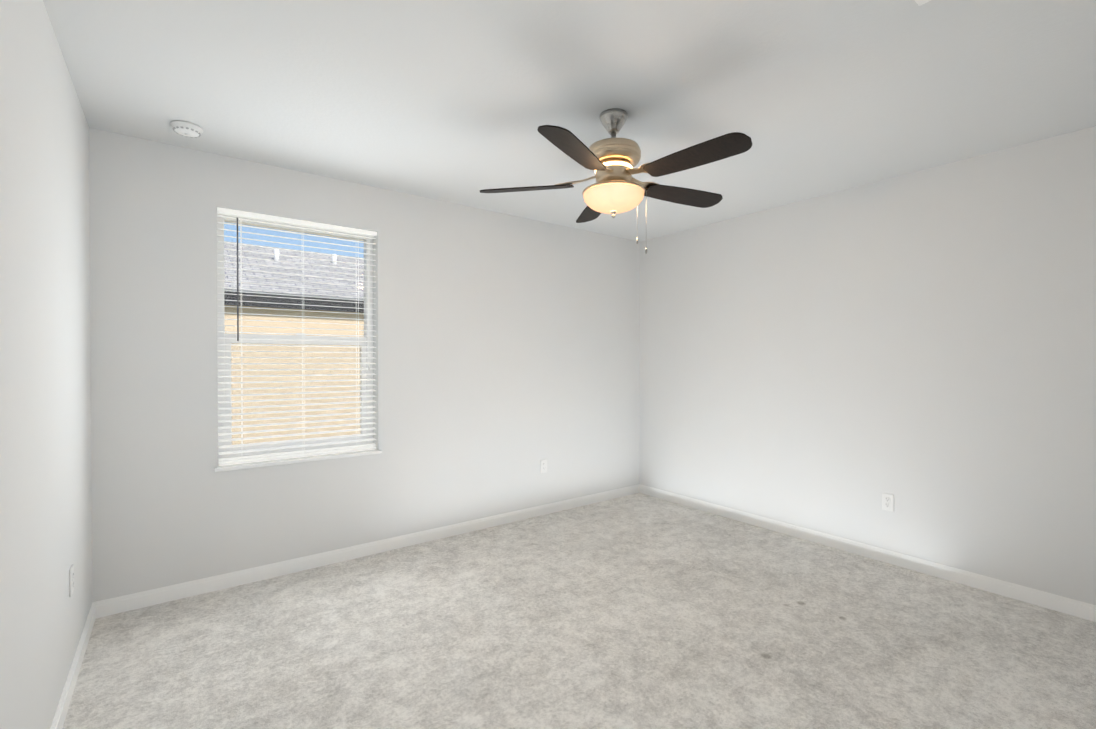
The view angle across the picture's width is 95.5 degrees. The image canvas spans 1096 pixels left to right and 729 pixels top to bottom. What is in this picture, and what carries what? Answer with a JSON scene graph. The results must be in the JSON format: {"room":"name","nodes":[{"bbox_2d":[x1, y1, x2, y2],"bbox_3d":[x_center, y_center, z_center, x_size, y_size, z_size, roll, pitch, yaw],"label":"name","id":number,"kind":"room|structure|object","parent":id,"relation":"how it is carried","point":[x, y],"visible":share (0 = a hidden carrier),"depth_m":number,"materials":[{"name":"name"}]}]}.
{"room":"empty bedroom","nodes":[
{"label":"empty bedroom","id":0,"kind":"room"},
{"bbox_2d":[0,0,91,728],"bbox_3d":[-1.113,0.065,0.715,0.220,2.600,5.090,0,1,-37],"label":"wall","id":1,"kind":"structure","parent":0,"point":[45,456],"depth_m":1.65,"materials":[{"name":"paint"}]},
{"bbox_2d":[69,564,73,596],"bbox_3d":[-2.004,0.909,2.097,0.009,0.115,0.070,0,1,-37],"label":"outlet","id":2,"kind":"object","parent":1,"relation":"attached to","point":[71,579],"visible":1,"depth_m":2.08,"materials":[{"name":"white plastic"}]},
{"bbox_2d":[50,600,101,728],"bbox_3d":[-1.020,1.322,0.795,0.013,0.085,4.650,0,1,-37],"label":"baseboard","id":3,"kind":"structure","parent":1,"relation":"attached to","point":[95,611],"depth_m":2.13,"materials":[{"name":"paint"}]},
{"bbox_2d":[89,128,639,601],"bbox_3d":[-0.801,0.039,3.995,4.220,2.600,0.220,0,1,-37],"label":"wall","id":4,"kind":"structure","parent":0,"point":[507,352],"depth_m":3.53,"materials":[{"name":"paint"}]},
{"bbox_2d":[217,214,372,461],"bbox_3d":[-1.682,-0.166,3.380,0.956,1.560,0.072,0,1,-37],"label":"window unit","id":5,"kind":"structure","parent":4,"relation":"in","point":[220,289],"depth_m":3.34,"materials":[{"name":"white plastic"}]},
{"bbox_2d":[217,207,376,465],"bbox_3d":[-1.615,-0.166,3.292,0.950,1.554,0.083,0,1,-37],"label":"window blinds","id":6,"kind":"object","parent":5,"relation":"attached to","point":[289,221],"visible":0.98,"depth_m":3.26,"materials":[{"name":"white plastic"}]},
{"bbox_2d":[214,449,381,471],"bbox_3d":[-1.620,0.625,3.305,0.996,0.022,0.137,0,1,-37],"label":"window sill","id":7,"kind":"structure","parent":4,"relation":"attached to","point":[287,461],"depth_m":3.23,"materials":[{"name":"white stone"}]},
{"bbox_2d":[102,485,637,616],"bbox_3d":[-0.728,1.297,3.915,4.170,0.085,0.013,0,1,-37],"label":"baseboard","id":8,"kind":"structure","parent":4,"relation":"attached to","point":[138,600],"depth_m":3.35,"materials":[{"name":"paint"}]},
{"bbox_2d":[541,459,546,472],"bbox_3d":[-0.035,0.906,4.435,0.070,0.115,0.009,0,1,-37],"label":"outlet","id":9,"kind":"object","parent":4,"relation":"attached to","point":[543,466],"visible":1,"depth_m":4.43,"materials":[{"name":"white plastic"}]},
{"bbox_2d":[43,0,1095,241],"bbox_3d":[0.661,-1.296,2.038,4.660,0.100,5.090,0,1,-37],"label":"ceiling","id":10,"kind":"structure","parent":0,"point":[459,102],"depth_m":2.23,"materials":[{"name":"white paint"}]},
{"bbox_2d":[170,120,202,137],"bbox_3d":[-1.897,-1.229,2.618,0.140,0.042,0.140,0,1,-37],"label":"smoke detector","id":11,"kind":"object","parent":10,"relation":"attached to","point":[187,129],"visible":1,"depth_m":2.58,"materials":[{"name":"white plastic"}]},
{"bbox_2d":[479,108,751,253],"bbox_3d":[0.369,-0.902,2.485,1.329,0.693,1.316,0,1,-37],"label":"ceiling fan","id":12,"kind":"object","parent":10,"relation":"hanging from","point":[616,187],"visible":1,"depth_m":2.39,"materials":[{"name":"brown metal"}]},
{"bbox_2d":[915,0,930,5],"bbox_3d":[1.250,-1.235,1.498,0.320,0.013,0.320,0,1,-37],"label":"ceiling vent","id":13,"kind":"object","parent":10,"relation":"in","point":[920,2],"visible":1,"depth_m":1.70,"materials":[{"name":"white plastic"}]},
{"bbox_2d":[62,493,1095,728],"bbox_3d":[0.661,1.404,2.059,4.660,0.100,5.090,0,1,-37],"label":"floor","id":14,"kind":"structure","parent":0,"point":[638,611],"depth_m":2.41,"materials":[{"name":"carpet"}]},
{"bbox_2d":[639,126,1095,604],"bbox_3d":[2.436,0.044,3.382,0.220,2.600,5.090,0,1,-37],"label":"wall","id":15,"kind":"structure","parent":0,"point":[920,346],"depth_m":3.30,"materials":[{"name":"paint"}]},
{"bbox_2d":[638,484,1095,621],"bbox_3d":[2.343,1.302,3.322,0.013,0.085,4.650,0,1,-37],"label":"baseboard","id":16,"kind":"structure","parent":15,"relation":"attached to","point":[1073,607],"depth_m":3.30,"materials":[{"name":"paint"}]},
{"bbox_2d":[882,493,893,511],"bbox_3d":[2.303,0.934,3.376,0.009,0.115,0.070,0,1,-37],"label":"outlet","id":17,"kind":"object","parent":15,"relation":"attached to","point":[887,502],"visible":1,"depth_m":3.37,"materials":[{"name":"white plastic"}]},
{"label":"outside","id":18,"kind":"structure","parent":0,"visible":0},
{"bbox_3d":[-10.510,1.769,21.738,70.000,0.100,39.770,0,1,-37],"label":"lawn","id":19,"kind":"structure","parent":18,"visible":0},
{"bbox_2d":[224,241,363,444],"bbox_3d":[-4.983,-0.490,12.701,28.000,4.520,7.230,0,1,-37],"label":"house","id":20,"kind":"structure","parent":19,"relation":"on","point":[271,310],"depth_m":8.95,"materials":[{"name":"beige paint"}]}
]}

